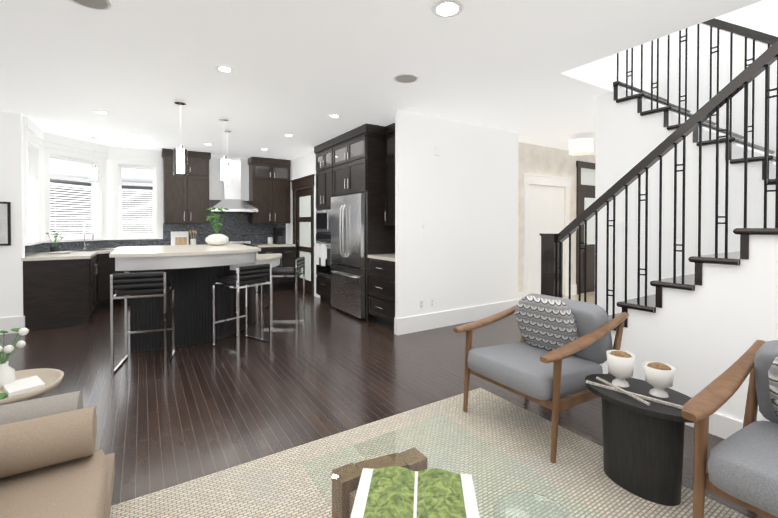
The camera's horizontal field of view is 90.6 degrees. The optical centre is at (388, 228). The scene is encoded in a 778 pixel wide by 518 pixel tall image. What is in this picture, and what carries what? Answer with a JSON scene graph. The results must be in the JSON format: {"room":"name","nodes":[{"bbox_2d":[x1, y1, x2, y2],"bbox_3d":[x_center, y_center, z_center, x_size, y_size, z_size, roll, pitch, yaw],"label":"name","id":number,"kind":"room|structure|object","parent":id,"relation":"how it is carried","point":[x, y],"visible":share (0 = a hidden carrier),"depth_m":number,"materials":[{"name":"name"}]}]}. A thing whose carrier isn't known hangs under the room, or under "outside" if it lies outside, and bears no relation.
{"room":"living room","nodes":[
{"label":"living room","id":0,"kind":"room"},
{"bbox_2d":[0,111,24,317],"bbox_3d":[-5.734,-0.066,4.183,2.600,2.740,0.125,0,1,-33],"label":"wall","id":1,"kind":"structure","parent":0,"point":[12,192],"depth_m":4.79,"materials":[{"name":"white paint"}]},
{"bbox_2d":[0,202,10,245],"bbox_3d":[-4.912,-0.061,4.613,0.550,0.540,0.030,0,1,-33],"label":"framed art","id":2,"kind":"object","parent":1,"relation":"attached to","point":[5,223],"visible":1,"depth_m":4.73,"materials":[{"name":"black"}]},
{"bbox_2d":[0,316,24,334],"bbox_3d":[-5.664,1.205,4.159,2.556,0.200,0.016,0,1,-33],"label":"baseboard","id":3,"kind":"structure","parent":1,"relation":"attached to","point":[8,323],"depth_m":4.78,"materials":[{"name":"white"}]},
{"bbox_2d":[24,162,32,241],"bbox_3d":[-5.027,-0.079,5.313,0.150,2.740,1.015,0,1,-33],"label":"wall","id":4,"kind":"structure","parent":0,"point":[24,193],"depth_m":5.03,"materials":[{"name":"white paint"}]},
{"bbox_2d":[24,135,43,245],"bbox_3d":[-5.013,-0.509,5.350,0.180,1.450,0.830,0,1,-33],"label":"window","id":5,"kind":"structure","parent":4,"relation":"in","point":[32,187],"depth_m":5.59,"materials":[{"name":"white glass"}]},
{"bbox_2d":[40,147,107,242],"bbox_3d":[-5.203,-0.091,6.340,0.150,2.740,1.110,0,1,11],"label":"wall","id":6,"kind":"structure","parent":0,"point":[41,196],"depth_m":5.81,"materials":[{"name":"white paint"}]},
{"bbox_2d":[43,147,107,242],"bbox_3d":[-5.169,-0.521,6.327,0.180,1.450,1.040,0,1,11],"label":"window","id":7,"kind":"structure","parent":6,"relation":"in","point":[97,206],"depth_m":6.33,"materials":[{"name":"white"}]},
{"bbox_2d":[23,116,161,162],"bbox_3d":[-4.497,-1.347,6.112,1.619,0.217,1.814,0,1,-33],"label":"crown molding","id":8,"kind":"structure","parent":6,"relation":"attached to","point":[33,131],"depth_m":6.40,"materials":[{"name":"white"}]},
{"bbox_2d":[107,156,286,242],"bbox_3d":[-3.651,-0.108,7.836,3.350,2.740,0.150,0,1,-33],"label":"wall","id":9,"kind":"structure","parent":0,"point":[215,189],"depth_m":7.79,"materials":[{"name":"white paint"}]},
{"bbox_2d":[111,159,162,239],"bbox_3d":[-4.664,-0.530,7.141,0.790,1.450,0.180,0,1,-33],"label":"window","id":10,"kind":"structure","parent":9,"relation":"in","point":[118,165],"depth_m":7.12,"materials":[{"name":"white"}]},
{"bbox_2d":[161,148,192,223],"bbox_3d":[-4.014,-0.785,7.295,0.444,1.365,0.346,0,1,-33],"label":"upper cabinet","id":11,"kind":"object","parent":9,"relation":"attached to","point":[177,188],"depth_m":7.16,"materials":[{"name":"black wood"}]},
{"bbox_2d":[193,152,208,223],"bbox_3d":[-3.747,-0.787,7.465,0.444,1.365,0.346,0,1,-33],"label":"upper cabinet","id":12,"kind":"object","parent":9,"relation":"attached to","point":[200,159],"depth_m":7.36,"materials":[{"name":"black wood"}]},
{"bbox_2d":[209,153,260,211],"bbox_3d":[-3.144,-0.933,7.740,0.870,1.080,0.536,0,1,-33],"label":"range hood","id":13,"kind":"object","parent":9,"relation":"attached to","point":[231,194],"depth_m":7.76,"materials":[{"name":"silver metal"}]},
{"bbox_2d":[249,157,276,223],"bbox_3d":[-2.686,-0.795,8.145,0.458,1.365,0.346,0,1,-33],"label":"upper cabinet","id":14,"kind":"object","parent":9,"relation":"attached to","point":[268,214],"depth_m":8.05,"materials":[{"name":"black wood"}]},
{"bbox_2d":[277,160,290,223],"bbox_3d":[-2.408,-0.797,8.323,0.458,1.365,0.346,0,1,-33],"label":"upper cabinet","id":15,"kind":"object","parent":9,"relation":"attached to","point":[283,166],"depth_m":8.23,"materials":[{"name":"black wood"}]},
{"bbox_2d":[287,151,319,297],"bbox_3d":[-0.783,-0.097,6.891,0.660,2.740,4.535,0,1,-33],"label":"wall","id":16,"kind":"structure","parent":0,"point":[303,165],"depth_m":7.67,"materials":[{"name":"white paint"}]},
{"bbox_2d":[291,174,314,295],"bbox_3d":[-1.706,0.117,7.772,0.143,2.290,1.260,0,1,-33],"label":"pantry door","id":17,"kind":"structure","parent":16,"relation":"in","point":[303,216],"depth_m":7.77,"materials":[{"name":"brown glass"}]},
{"bbox_2d":[334,133,345,198],"bbox_3d":[-0.461,-0.987,6.168,0.677,0.935,0.596,0,1,-33],"label":"upper cabinet","id":18,"kind":"object","parent":16,"relation":"attached to","point":[339,141],"depth_m":6.02,"materials":[{"name":"black wood"}]},
{"bbox_2d":[346,123,381,194],"bbox_3d":[-0.204,-0.982,5.766,0.677,0.935,0.594,0,1,-33],"label":"upper cabinet","id":19,"kind":"object","parent":16,"relation":"attached to","point":[364,143],"depth_m":5.42,"materials":[{"name":"black wood"}]},
{"bbox_2d":[382,123,394,226],"bbox_3d":[0.280,-0.742,5.291,0.377,1.405,0.686,0,1,-33],"label":"upper cabinet","id":20,"kind":"object","parent":16,"relation":"attached to","point":[388,132],"depth_m":5.41,"materials":[{"name":"black wood"}]},
{"bbox_2d":[0,0,762,159],"bbox_3d":[0.652,-1.582,3.836,13.200,0.300,12.000,0,1,-33],"label":"ceiling","id":21,"kind":"structure","parent":0,"point":[538,72],"depth_m":3.36,"materials":[{"name":"white paint"}]},
{"bbox_2d":[70,0,111,9],"bbox_3d":[-1.849,-1.410,2.366,0.239,0.007,0.239,-1,1,-42],"label":"ceiling speaker","id":22,"kind":"object","parent":21,"relation":"attached to","point":[107,5],"depth_m":2.42,"materials":[{"name":"white plastic"}]},
{"bbox_2d":[88,136,98,181],"bbox_3d":[-4.669,-1.097,6.086,0.140,0.719,0.140,0,1,-33],"label":"light","id":23,"kind":"object","parent":21,"relation":"hanging from","point":[93,172],"visible":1,"depth_m":6.06,"materials":[{"name":"white glass"}]},
{"bbox_2d":[94,110,108,113],"bbox_3d":[-3.548,-1.438,4.758,0.148,0.007,0.148,-1,1,-42],"label":"recessed light","id":24,"kind":"object","parent":21,"relation":"in","point":[97,111],"depth_m":4.75,"materials":[{"name":"white"}]},
{"bbox_2d":[173,100,187,175],"bbox_3d":[-2.357,-1.017,4.349,0.140,0.839,0.140,0,1,-33],"label":"pendant light","id":25,"kind":"object","parent":21,"relation":"hanging from","point":[180,159],"visible":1,"depth_m":4.32,"materials":[{"name":"white glass"}]},
{"bbox_2d":[218,117,229,181],"bbox_3d":[-2.161,-1.025,5.045,0.140,0.839,0.140,0,1,-33],"label":"pendant light","id":26,"kind":"object","parent":21,"relation":"hanging from","point":[224,169],"visible":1,"depth_m":5.01,"materials":[{"name":"white glass"}]},
{"bbox_2d":[216,65,233,72],"bbox_3d":[-1.463,-1.423,3.432,0.148,0.007,0.148,-1,1,-42],"label":"recessed light","id":27,"kind":"object","parent":21,"relation":"in","point":[222,68],"depth_m":3.42,"materials":[{"name":"white"}]},
{"bbox_2d":[222,129,231,186],"bbox_3d":[-2.380,-1.032,5.665,0.140,0.839,0.140,0,1,-33],"label":"pendant light","id":28,"kind":"object","parent":21,"relation":"hanging from","point":[227,131],"visible":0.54,"depth_m":5.64,"materials":[{"name":"white glass"}]},
{"bbox_2d":[329,114,339,117],"bbox_3d":[-0.696,-1.440,4.922,0.148,0.007,0.148,0,1,30],"label":"recessed light","id":29,"kind":"object","parent":21,"relation":"in","point":[331,115],"depth_m":4.89,"materials":[{"name":"white"}]},
{"bbox_2d":[394,73,418,82],"bbox_3d":[0.164,-1.425,3.655,0.239,0.007,0.239,-1,1,-42],"label":"ceiling speaker","id":30,"kind":"object","parent":21,"relation":"attached to","point":[405,77],"depth_m":3.64,"materials":[{"name":"white plastic"}]},
{"bbox_2d":[432,0,462,17],"bbox_3d":[0.375,-1.411,2.473,0.199,0.010,0.199,-1,1,-39],"label":"recessed light","id":31,"kind":"object","parent":21,"relation":"in","point":[446,8],"depth_m":2.46,"materials":[{"name":"white"}]},
{"bbox_2d":[569,133,592,155],"bbox_3d":[2.983,-1.311,5.985,0.340,0.289,0.340,0,1,-33],"label":"light","id":32,"kind":"object","parent":21,"relation":"attached to","point":[580,144],"visible":1,"depth_m":5.86,"materials":[{"name":"white"}]},
{"bbox_2d":[0,288,764,517],"bbox_3d":[0.652,1.358,3.870,13.200,0.100,12.000,0,1,-33],"label":"floor","id":33,"kind":"structure","parent":0,"point":[196,411],"depth_m":3.23,"materials":[{"name":"brown wood"}]},
{"bbox_2d":[0,368,63,404],"bbox_3d":[-2.022,1.078,2.035,0.470,0.507,0.470,0,1,-33],"label":"side table","id":34,"kind":"object","parent":33,"relation":"on","point":[51,379],"visible":0.42,"depth_m":2.13,"materials":[{"name":"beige light wood"}]},
{"bbox_2d":[0,328,44,399],"bbox_3d":[-2.008,0.690,2.061,0.289,0.313,0.357,0,1,-33],"label":"flower vase","id":35,"kind":"object","parent":34,"relation":"on","point":[10,385],"visible":1,"depth_m":2.05,"materials":[{"name":"white ceramic"}]},
{"bbox_2d":[0,391,114,517],"bbox_3d":[-0.729,0.912,0.023,0.970,0.882,3.820,0,1,-33],"label":"sofa","id":36,"kind":"object","parent":33,"relation":"on","point":[54,463],"visible":1,"depth_m":1.45,"materials":[{"name":"brown fabric"}]},
{"bbox_2d":[21,260,96,330],"bbox_3d":[-4.492,0.847,5.278,0.692,0.891,0.490,0,1,-33],"label":"base cabinet","id":37,"kind":"object","parent":33,"relation":"on","point":[68,289],"depth_m":5.04,"materials":[{"name":"black wood"}]},
{"bbox_2d":[21,244,202,259],"bbox_3d":[-4.110,0.369,6.301,2.445,0.040,1.939,0,1,-33],"label":"countertop","id":38,"kind":"structure","parent":37,"relation":"on","point":[78,253],"depth_m":5.57,"materials":[{"name":"beige stone"}]},
{"bbox_2d":[46,230,63,251],"bbox_3d":[-4.944,0.190,5.704,0.203,0.331,0.187,0,1,-33],"label":"pot","id":39,"kind":"object","parent":38,"relation":"on","point":[54,248],"visible":1,"depth_m":5.67,"materials":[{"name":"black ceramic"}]},
{"bbox_2d":[48,251,72,253],"bbox_3d":[-4.715,0.345,5.526,0.280,0.025,0.280,0,1,-33],"label":"plate","id":40,"kind":"object","parent":38,"relation":"on","point":[63,252],"visible":1,"depth_m":5.50,"materials":[{"name":"white ceramic"}]},
{"bbox_2d":[171,231,188,244],"bbox_3d":[-4.034,0.192,7.428,0.300,0.279,0.080,0,1,-33],"label":"cutting board","id":41,"kind":"object","parent":38,"relation":"on","point":[179,237],"visible":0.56,"depth_m":7.42,"materials":[{"name":"white plastic"}]},
{"bbox_2d":[189,230,196,244],"bbox_3d":[-3.786,0.174,7.448,0.132,0.322,0.103,0,1,-33],"label":"utensil crock","id":42,"kind":"object","parent":38,"relation":"on","point":[193,241],"visible":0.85,"depth_m":7.42,"materials":[{"name":"white ceramic"}]},
{"bbox_2d":[97,258,124,309],"bbox_3d":[-4.508,0.846,6.229,0.325,0.871,0.369,0,1,-33],"label":"base cabinet","id":43,"kind":"object","parent":33,"relation":"on","point":[105,268],"depth_m":6.14,"materials":[{"name":"black wood"}]},
{"bbox_2d":[110,272,174,374],"bbox_3d":[-2.373,0.855,3.743,0.440,0.909,0.466,0,1,-21],"label":"bar stool","id":44,"kind":"object","parent":33,"relation":"on","point":[137,284],"visible":1,"depth_m":3.56,"materials":[{"name":"silver metal"}]},
{"bbox_2d":[130,264,276,351],"bbox_3d":[-2.345,0.867,4.842,1.493,0.860,1.060,0,1,-33],"label":"kitchen island","id":45,"kind":"object","parent":33,"relation":"on","point":[193,272],"depth_m":4.31,"materials":[{"name":"black dark wood"}]},
{"bbox_2d":[125,252,281,275],"bbox_3d":[-2.193,0.441,4.895,1.886,0.130,1.167,0,1,-33],"label":"island countertop","id":46,"kind":"structure","parent":45,"relation":"on","point":[167,263],"depth_m":4.06,"materials":[{"name":"white stone"}]},
{"bbox_2d":[205,207,228,244],"bbox_3d":[-2.313,-0.037,5.200,0.312,0.516,0.313,0,1,-33],"label":"vase","id":47,"kind":"object","parent":46,"relation":"on","point":[217,239],"visible":1,"depth_m":5.13,"materials":[{"name":"white ceramic"}]},
{"bbox_2d":[212,263,271,353],"bbox_3d":[-1.647,0.848,4.323,0.466,0.909,0.440,0,1,33],"label":"bar stool","id":48,"kind":"object","parent":33,"relation":"on","point":[251,274],"visible":1,"depth_m":4.24,"materials":[{"name":"silver metal"}]},
{"bbox_2d":[242,244,260,291],"bbox_3d":[-3.092,0.806,7.706,0.750,0.916,0.670,0,1,-33],"label":"base cabinet","id":49,"kind":"object","parent":33,"relation":"on","point":[253,245],"depth_m":7.69,"materials":[{"name":"black wood"}]},
{"bbox_2d":[257,248,280,290],"bbox_3d":[-2.582,0.814,8.055,0.455,0.891,0.641,0,1,-33],"label":"base cabinet","id":50,"kind":"object","parent":33,"relation":"on","point":[276,280],"depth_m":7.84,"materials":[{"name":"black wood"}]},
{"bbox_2d":[261,256,304,329],"bbox_3d":[-1.400,0.839,5.140,0.466,0.909,0.440,0,1,0],"label":"bar stool","id":51,"kind":"object","parent":33,"relation":"on","point":[299,263],"visible":0.96,"depth_m":4.95,"materials":[{"name":"silver metal"}]},
{"bbox_2d":[281,244,295,288],"bbox_3d":[-2.313,0.812,8.228,0.445,0.891,0.641,0,1,-33],"label":"base cabinet","id":52,"kind":"object","parent":33,"relation":"on","point":[288,253],"depth_m":8.00,"materials":[{"name":"black wood"}]},
{"bbox_2d":[257,244,284,247],"bbox_3d":[-2.453,0.348,8.131,0.760,0.040,0.644,0,1,-33],"label":"countertop","id":53,"kind":"structure","parent":52,"relation":"on","point":[258,245],"depth_m":7.85,"materials":[{"name":"beige stone"}]},
{"bbox_2d":[267,237,272,243],"bbox_3d":[-2.539,0.251,8.226,0.110,0.150,0.110,0,1,-33],"label":"jar","id":54,"kind":"object","parent":53,"relation":"on","point":[270,240],"visible":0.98,"depth_m":8.18,"materials":[{"name":"white ceramic"}]},
{"bbox_2d":[274,228,284,243],"bbox_3d":[-2.376,0.150,8.341,0.180,0.349,0.220,0,1,-33],"label":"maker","id":55,"kind":"object","parent":53,"relation":"on","point":[278,235],"visible":0.98,"depth_m":8.33,"materials":[{"name":"black"}]},
{"bbox_2d":[314,139,333,306],"bbox_3d":[-0.822,-0.093,6.734,0.685,2.736,0.760,0,1,-33],"label":"tall cabinet","id":56,"kind":"object","parent":33,"relation":"on","point":[324,152],"depth_m":6.50,"materials":[{"name":"black wood"}]},
{"bbox_2d":[334,195,394,319],"bbox_3d":[-0.315,0.396,5.995,0.635,1.776,1.040,0,1,-33],"label":"refrigerator","id":57,"kind":"object","parent":33,"relation":"on","point":[354,244],"depth_m":5.51,"materials":[{"name":"silver metal"}]},
{"bbox_2d":[366,255,394,328],"bbox_3d":[0.167,0.847,5.237,0.647,0.891,0.686,0,1,-33],"label":"base cabinet","id":58,"kind":"object","parent":33,"relation":"on","point":[380,273],"depth_m":5.09,"materials":[{"name":"black wood"}]},
{"bbox_2d":[370,255,394,258],"bbox_3d":[0.163,0.382,5.229,0.655,0.040,0.686,0,1,-33],"label":"countertop","id":59,"kind":"structure","parent":58,"relation":"on","point":[371,256],"depth_m":5.09,"materials":[{"name":"beige stone"}]},
{"bbox_2d":[110,388,748,517],"bbox_3d":[0.489,1.338,0.648,3.150,0.011,3.950,0,1,-33],"label":"jute rug","id":60,"kind":"object","parent":33,"relation":"on","point":[281,484],"visible":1,"depth_m":2.07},
{"bbox_2d":[303,416,595,517],"bbox_3d":[0.304,1.126,1.185,0.720,0.400,1.260,0,1,-33],"label":"coffee table","id":61,"kind":"object","parent":60,"relation":"on","point":[345,481],"visible":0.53,"depth_m":1.49,"materials":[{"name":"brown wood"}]},
{"bbox_2d":[350,466,479,517],"bbox_3d":[0.091,0.911,1.320,0.410,0.025,0.270,0,1,5],"label":"book","id":62,"kind":"object","parent":61,"relation":"on","point":[394,492],"visible":0.94,"depth_m":1.31,"materials":[{"name":"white paper"}]},
{"bbox_2d":[494,492,573,517],"bbox_3d":[0.355,0.826,0.954,0.350,0.205,0.350,0,1,-33],"label":"tray","id":63,"kind":"object","parent":61,"relation":"on","point":[521,511],"visible":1,"depth_m":1.04,"materials":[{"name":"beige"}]},
{"bbox_2d":[454,294,628,462],"bbox_3d":[1.031,0.891,2.646,0.885,0.839,0.790,0,1,-33],"label":"armchair","id":64,"kind":"object","parent":60,"relation":"on","point":[558,354],"visible":0.92,"depth_m":2.52,"materials":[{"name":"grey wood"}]},
{"bbox_2d":[585,374,693,505],"bbox_3d":[1.298,1.081,1.988,0.380,0.472,0.550,0,1,-33],"label":"side table","id":65,"kind":"object","parent":60,"relation":"on","point":[643,446],"visible":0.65,"depth_m":1.88,"materials":[{"name":"black wood"}]},
{"bbox_2d":[681,340,777,517],"bbox_3d":[1.722,0.905,1.438,0.885,0.839,0.790,0,1,-33],"label":"armchair","id":66,"kind":"object","parent":60,"relation":"on","point":[740,467],"visible":1,"depth_m":1.54,"materials":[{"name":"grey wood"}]},
{"bbox_2d":[563,291,594,303],"bbox_3d":[4.059,1.274,6.616,4.300,0.004,1.850,0,1,-33],"label":"tile floor","id":67,"kind":"structure","parent":33,"relation":"on","point":[590,297],"depth_m":7.09,"materials":[{"name":"beige tile"}]},
{"bbox_2d":[539,18,777,438],"bbox_3d":[3.294,-0.707,2.559,2.230,4.061,4.173,0,1,-33],"label":"staircase","id":68,"kind":"structure","parent":33,"relation":"on","point":[686,271],"depth_m":3.09,"materials":[{"name":"white paint"}]},
{"bbox_2d":[395,110,517,318],"bbox_3d":[0.935,-0.081,5.460,2.210,2.740,0.400,0,1,-33],"label":"wall","id":69,"kind":"structure","parent":0,"point":[458,196],"depth_m":5.18,"materials":[{"name":"white paint"}]},
{"bbox_2d":[419,299,423,308],"bbox_3d":[0.410,0.958,4.892,0.070,0.115,0.008,0,1,-33],"label":"electrical outlet","id":70,"kind":"object","parent":69,"relation":"attached to","point":[421,302],"depth_m":4.89,"materials":[{"name":"white plastic"}]},
{"bbox_2d":[421,223,426,239],"bbox_3d":[0.441,0.035,4.897,0.080,0.204,0.015,0,1,-33],"label":"light switch","id":71,"kind":"object","parent":69,"relation":"attached to","point":[423,233],"depth_m":4.89,"materials":[{"name":"white plastic"}]},
{"bbox_2d":[430,298,433,306],"bbox_3d":[0.558,0.957,4.986,0.070,0.115,0.008,0,1,-33],"label":"electrical outlet","id":72,"kind":"object","parent":69,"relation":"attached to","point":[431,299],"depth_m":4.98,"materials":[{"name":"white plastic"}]},
{"bbox_2d":[395,299,519,334],"bbox_3d":[1.035,1.191,5.304,2.226,0.200,0.036,0,1,-33],"label":"baseboard","id":73,"kind":"structure","parent":69,"relation":"attached to","point":[407,325],"depth_m":5.12,"materials":[{"name":"white"}]},
{"bbox_2d":[518,292,523,299],"bbox_3d":[2.036,1.178,6.408,0.650,0.200,0.015,0,1,-33],"label":"baseboard","id":74,"kind":"structure","parent":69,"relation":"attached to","point":[520,294],"depth_m":6.52,"materials":[{"name":"white"}]},
{"bbox_2d":[518,142,595,295],"bbox_3d":[3.490,-0.103,7.405,4.390,2.740,0.120,0,1,-33],"label":"wall","id":75,"kind":"structure","parent":0,"point":[539,160],"depth_m":6.91,"materials":[{"name":"paint"}]},
{"bbox_2d":[523,173,571,296],"bbox_3d":[2.840,0.162,6.929,1.360,2.220,0.105,0,1,-33],"label":"bifold closet door","id":76,"kind":"structure","parent":75,"relation":"in","point":[543,209],"depth_m":6.84,"materials":[{"name":"white wood"}]},
{"bbox_2d":[571,284,576,294],"bbox_3d":[3.501,1.168,7.346,0.270,0.200,0.015,0,1,-33],"label":"baseboard","id":77,"kind":"structure","parent":75,"relation":"attached to","point":[573,287],"depth_m":7.37,"materials":[{"name":"white"}]},
{"bbox_2d":[576,161,595,293],"bbox_3d":[4.077,-0.022,7.731,1.190,2.570,0.105,0,1,-33],"label":"entry door","id":78,"kind":"structure","parent":75,"relation":"in","point":[585,189],"depth_m":7.63,"materials":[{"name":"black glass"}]},
{"bbox_2d":[603,54,613,63],"bbox_3d":[1.943,-3.012,3.815,0.870,2.560,0.100,0,1,-33],"label":"wall","id":79,"kind":"structure","parent":0,"point":[610,58],"depth_m":4.00,"materials":[{"name":"white paint"}]},
{"bbox_2d":[613,50,625,81],"bbox_3d":[2.991,-3.030,5.424,0.130,2.560,0.880,0,1,-33],"label":"wall","id":80,"kind":"structure","parent":0,"point":[622,65],"depth_m":5.14,"materials":[{"name":"white paint"}]},
{"bbox_2d":[616,222,623,233],"bbox_3d":[2.415,-0.009,4.021,0.008,0.130,0.070,0,1,-33],"label":"light switch","id":81,"kind":"object","parent":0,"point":[620,227],"depth_m":4.01,"materials":[{"name":"white plastic"}]},
{"bbox_2d":[628,0,777,155],"bbox_3d":[4.269,-1.484,3.215,0.120,5.600,4.250,0,1,-33],"label":"wall","id":82,"kind":"structure","parent":0,"point":[761,16],"depth_m":4.16,"materials":[{"name":"white paint"}]},
{"label":"outside","id":83,"kind":"structure","parent":0,"visible":0},
{"bbox_2d":[50,158,152,236],"bbox_3d":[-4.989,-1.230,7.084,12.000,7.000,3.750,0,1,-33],"label":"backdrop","id":84,"kind":"structure","parent":83,"point":[59,167],"depth_m":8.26,"materials":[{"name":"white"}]}
]}

